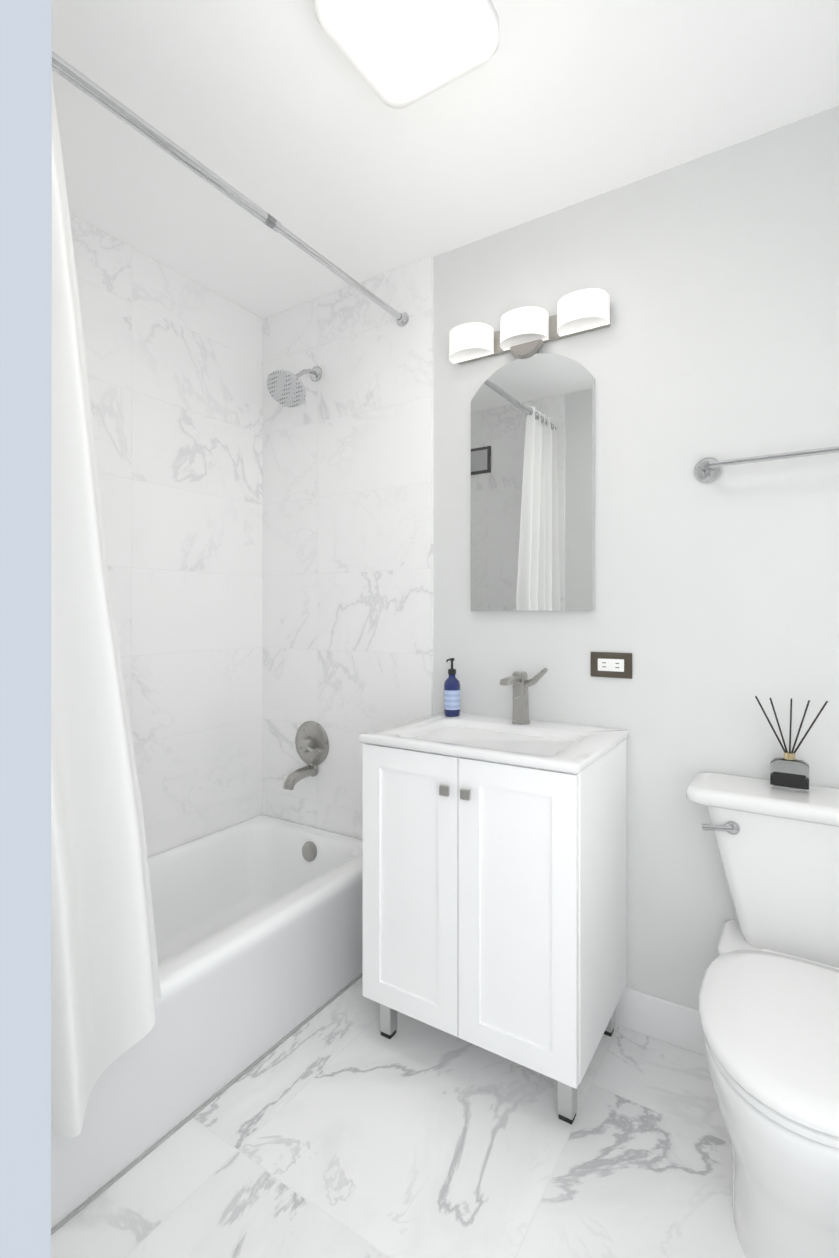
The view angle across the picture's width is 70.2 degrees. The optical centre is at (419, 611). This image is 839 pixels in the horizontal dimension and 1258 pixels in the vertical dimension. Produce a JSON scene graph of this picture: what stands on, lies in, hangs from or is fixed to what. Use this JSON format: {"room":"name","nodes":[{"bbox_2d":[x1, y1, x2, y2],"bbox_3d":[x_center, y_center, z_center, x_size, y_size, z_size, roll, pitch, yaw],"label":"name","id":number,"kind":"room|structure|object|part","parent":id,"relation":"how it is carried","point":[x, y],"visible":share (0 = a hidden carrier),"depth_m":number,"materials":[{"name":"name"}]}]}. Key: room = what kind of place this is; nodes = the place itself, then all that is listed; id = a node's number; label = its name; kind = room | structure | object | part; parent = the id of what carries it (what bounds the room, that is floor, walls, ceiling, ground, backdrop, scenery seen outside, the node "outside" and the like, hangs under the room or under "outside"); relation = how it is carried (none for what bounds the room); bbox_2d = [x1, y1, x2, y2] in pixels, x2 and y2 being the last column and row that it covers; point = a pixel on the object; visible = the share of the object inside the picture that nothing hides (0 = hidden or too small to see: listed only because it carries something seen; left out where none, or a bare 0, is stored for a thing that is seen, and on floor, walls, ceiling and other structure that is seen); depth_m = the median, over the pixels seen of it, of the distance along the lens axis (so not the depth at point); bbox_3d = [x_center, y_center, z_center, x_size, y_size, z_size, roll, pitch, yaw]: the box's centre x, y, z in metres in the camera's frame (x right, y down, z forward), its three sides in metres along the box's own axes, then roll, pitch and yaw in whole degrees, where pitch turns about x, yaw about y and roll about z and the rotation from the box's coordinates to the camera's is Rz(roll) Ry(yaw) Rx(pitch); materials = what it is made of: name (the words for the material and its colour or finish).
{"room":"bathroom","nodes":[
{"label":"bathroom","id":0,"kind":"room"},
{"bbox_2d":[51,977,745,1257],"bbox_3d":[-0.313,1.223,0.933,2.620,0.050,2.630,0,0,32],"label":"floor","id":1,"kind":"structure","parent":0,"point":[340,1126],"depth_m":1.30,"materials":[{"name":"stone"}]},
{"bbox_2d":[51,815,362,1234],"bbox_3d":[-0.784,1.024,1.677,0.698,0.350,1.552,0,0,32],"label":"bathtub","id":2,"kind":"object","parent":1,"relation":"on","point":[258,923],"visible":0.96,"depth_m":1.63,"materials":[{"name":"ceramic"}]},
{"bbox_2d":[359,668,628,1124],"bbox_3d":[0.214,0.683,1.688,0.624,1.033,0.483,0,0,32],"label":"bathroom vanity","id":3,"kind":"object","parent":1,"relation":"on","point":[495,884],"visible":0.98,"depth_m":1.49,"materials":[{"name":"painted wood"},{"name":"ceramic"},{"name":"metal"}]},
{"bbox_3d":[-0.088,1.130,1.696,0.038,0.115,0.038,0,0,32],"label":"leg","id":4,"kind":"part","parent":3,"relation":"part of","materials":[{"name":"silver metal"}]},
{"bbox_3d":[-0.027,0.719,1.592,0.302,0.703,0.019,0,0,32],"label":"door","id":5,"kind":"part","parent":3,"relation":"part of","materials":[{"name":"white wood"}]},
{"bbox_3d":[0.066,0.451,1.510,0.025,0.025,0.022,0,0,32],"label":"knob","id":6,"kind":"part","parent":3,"relation":"part of","materials":[{"name":"silver metal"}]},
{"bbox_2d":[444,658,459,716],"bbox_3d":[0.104,0.246,1.958,0.054,0.189,0.065,0,0,32],"label":"soap bottle","id":7,"kind":"object","parent":3,"relation":"on","point":[451,695],"visible":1,"depth_m":1.94,"materials":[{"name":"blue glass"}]},
{"bbox_3d":[0.116,0.451,1.478,0.025,0.025,0.022,0,0,32],"label":"knob","id":8,"kind":"part","parent":3,"relation":"part of","materials":[{"name":"silver metal"}]},
{"bbox_3d":[0.230,0.719,1.429,0.302,0.703,0.019,0,0,32],"label":"door","id":9,"kind":"part","parent":3,"relation":"part of","materials":[{"name":"white wood"}]},
{"bbox_2d":[500,668,547,723],"bbox_3d":[0.310,0.254,1.773,0.115,0.174,0.155,0,0,32],"label":"faucet","id":10,"kind":"object","parent":3,"relation":"on","point":[519,680],"depth_m":1.81,"materials":[{"name":"silver metal"}]},
{"bbox_3d":[0.351,1.129,1.417,0.038,0.115,0.038,0,0,32],"label":"leg","id":11,"kind":"part","parent":3,"relation":"part of","materials":[{"name":"silver metal"}]},
{"bbox_3d":[0.535,1.130,1.706,0.038,0.115,0.038,0,0,32],"label":"leg","id":12,"kind":"part","parent":3,"relation":"part of","materials":[{"name":"silver metal"}]},
{"bbox_2d":[686,772,838,1257],"bbox_3d":[0.775,0.812,1.190,0.500,0.772,0.704,0,0,32],"label":"toilet","id":13,"kind":"object","parent":1,"relation":"on","point":[769,1003],"visible":0.98,"depth_m":1.13,"materials":[{"name":"white ceramic"}]},
{"bbox_3d":[0.712,0.509,1.411,0.079,0.032,0.024,0,0,32],"label":"lever","id":14,"kind":"part","parent":13,"relation":"part of","materials":[{"name":"silver metal"}]},
{"bbox_3d":[0.907,0.445,1.397,0.500,0.037,0.214,0,0,32],"label":"tank lid","id":15,"kind":"part","parent":13,"relation":"part of","materials":[{"name":"white ceramic"}]},
{"bbox_3d":[0.716,0.762,1.097,0.372,0.030,0.482,0,0,32],"label":"lid","id":16,"kind":"part","parent":13,"relation":"part of","materials":[{"name":"white plastic"}]},
{"bbox_3d":[0.717,0.787,1.099,0.364,0.018,0.480,0,0,32],"label":"seat","id":17,"kind":"part","parent":13,"relation":"part of","materials":[{"name":"white plastic"}]},
{"bbox_3d":[0.911,0.629,1.403,0.416,0.330,0.183,0,0,32],"label":"tank","id":18,"kind":"part","parent":13,"relation":"part of","materials":[{"name":"white ceramic"}]},
{"bbox_2d":[755,696,827,791],"bbox_3d":[0.899,0.318,1.447,0.152,0.216,0.054,0,0,32],"label":"reed diffuser","id":19,"kind":"object","parent":13,"relation":"on","point":[788,771],"visible":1,"depth_m":1.43,"materials":[{"name":"clear glass"}]},
{"bbox_2d":[52,0,838,318],"bbox_3d":[-0.313,-1.267,0.936,2.620,0.050,2.630,0,0,32],"label":"ceiling","id":20,"kind":"structure","parent":0,"point":[286,116],"depth_m":1.51,"materials":[{"name":"paint"}]},
{"bbox_2d":[315,0,498,108],"bbox_3d":[-0.020,-1.193,1.200,0.292,0.096,0.292,0,0,32],"label":"ceiling light","id":21,"kind":"object","parent":20,"relation":"attached to","point":[400,54],"visible":1,"depth_m":1.20,"materials":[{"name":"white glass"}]},
{"bbox_2d":[433,106,838,1009],"bbox_3d":[0.353,-0.021,1.980,2.620,2.440,0.150,0,0,32],"label":"wall","id":22,"kind":"structure","parent":0,"point":[715,278],"depth_m":1.65,"materials":[{"name":"paint"}]},
{"bbox_2d":[263,256,432,839],"bbox_3d":[-0.312,-0.020,2.308,0.846,2.439,0.012,0,0,32],"label":"wall tile","id":23,"kind":"structure","parent":22,"relation":"attached to","point":[347,552],"depth_m":2.28,"materials":[{"name":"tile"}]},
{"bbox_2d":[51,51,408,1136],"bbox_3d":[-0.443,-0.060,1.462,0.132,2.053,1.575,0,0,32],"label":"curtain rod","id":24,"kind":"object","parent":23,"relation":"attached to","point":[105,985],"visible":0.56,"depth_m":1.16,"materials":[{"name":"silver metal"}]},
{"bbox_2d":[51,74,161,1136],"bbox_3d":[-0.698,-0.060,1.060,0.132,2.053,0.566,0,0,32],"label":"shower curtain","id":25,"kind":"object","parent":24,"relation":"hanging from","point":[105,980],"depth_m":1.16,"materials":[{"name":"fabric"}]},
{"bbox_2d":[267,366,321,407],"bbox_3d":[-0.465,-0.873,2.260,0.151,0.195,0.232,0,0,32],"label":"shower head","id":26,"kind":"object","parent":23,"relation":"attached to","point":[286,388],"visible":1,"depth_m":2.21},
{"bbox_2d":[283,764,317,789],"bbox_3d":[-0.464,0.636,2.303,0.056,0.078,0.155,0,0,32],"label":"tub spout","id":27,"kind":"object","parent":23,"relation":"attached to","point":[293,778],"visible":1,"depth_m":2.28,"materials":[{"name":"silver metal"}]},
{"bbox_2d":[295,721,328,764],"bbox_3d":[-0.444,0.522,2.345,0.176,0.176,0.063,0,0,32],"label":"tub valve","id":28,"kind":"object","parent":23,"relation":"attached to","point":[311,742],"visible":1,"depth_m":2.34,"materials":[{"name":"silver metal"}]},
{"bbox_2d":[449,288,610,363],"bbox_3d":[0.319,-0.855,1.848,0.520,0.120,0.107,0,0,32],"label":"sconce","id":29,"kind":"object","parent":22,"relation":"attached to","point":[524,332],"visible":1,"depth_m":1.81,"materials":[{"name":"white glass"}]},
{"bbox_3d":[0.155,-0.875,1.936,0.150,0.080,0.079,0,0,32],"label":"lamp shade","id":30,"kind":"part","parent":29,"relation":"part of","materials":[{"name":"white glass"}]},
{"bbox_3d":[0.312,-0.875,1.837,0.150,0.080,0.079,0,0,32],"label":"lamp shade","id":31,"kind":"part","parent":29,"relation":"part of","materials":[{"name":"white glass"}]},
{"bbox_3d":[0.468,-0.875,1.737,0.150,0.080,0.079,0,0,32],"label":"lamp shade","id":32,"kind":"part","parent":29,"relation":"part of","materials":[{"name":"white glass"}]},
{"bbox_2d":[471,353,594,610],"bbox_3d":[0.347,-0.403,1.879,0.403,0.799,0.025,0,0,32],"label":"mirror","id":33,"kind":"object","parent":22,"relation":"attached to","point":[533,483],"visible":0.96,"depth_m":1.86,"materials":[{"name":"grey"}]},
{"bbox_2d":[591,652,631,678],"bbox_3d":[0.562,0.156,1.752,0.120,0.074,0.009,0,0,32],"label":"electrical outlet plate","id":34,"kind":"object","parent":22,"relation":"attached to","point":[611,664],"visible":1,"depth_m":1.75,"materials":[{"name":"brown metal"}]},
{"bbox_2d":[615,987,705,1056],"bbox_3d":[0.666,1.143,1.682,1.473,0.112,0.014,0,0,32],"label":"baseboard","id":35,"kind":"structure","parent":22,"relation":"attached to","point":[672,1023],"depth_m":1.67,"materials":[{"name":"paint"}]},
{"bbox_2d":[694,446,838,482],"bbox_3d":[0.986,-0.383,1.442,0.601,0.068,0.076,0,0,32],"label":"towel rail","id":36,"kind":"object","parent":22,"relation":"attached to","point":[708,470],"visible":1,"depth_m":1.52,"materials":[{"name":"silver metal"}]},
{"bbox_3d":[-0.931,-0.022,0.765,1.460,2.440,0.120,0,0,32],"label":"wall","id":37,"kind":"structure","parent":0,"visible":0},
{"bbox_2d":[0,0,51,1257],"bbox_3d":[-0.308,0.167,0.368,0.018,2.060,0.144,0,0,32],"label":"door frame","id":38,"kind":"structure","parent":37,"relation":"attached to","point":[25,535],"depth_m":0.41,"materials":[{"name":"grey paint"}]},
{"bbox_3d":[-1.395,-0.021,1.535,0.150,2.440,2.480,0,0,32],"label":"wall","id":39,"kind":"structure","parent":0,"visible":0},
{"bbox_2d":[69,213,262,856],"bbox_3d":[-1.088,-0.020,1.865,0.012,2.439,1.567,0,0,32],"label":"wall tile","id":40,"kind":"structure","parent":39,"relation":"attached to","point":[174,361],"depth_m":2.19,"materials":[{"name":"tile"}]}
]}

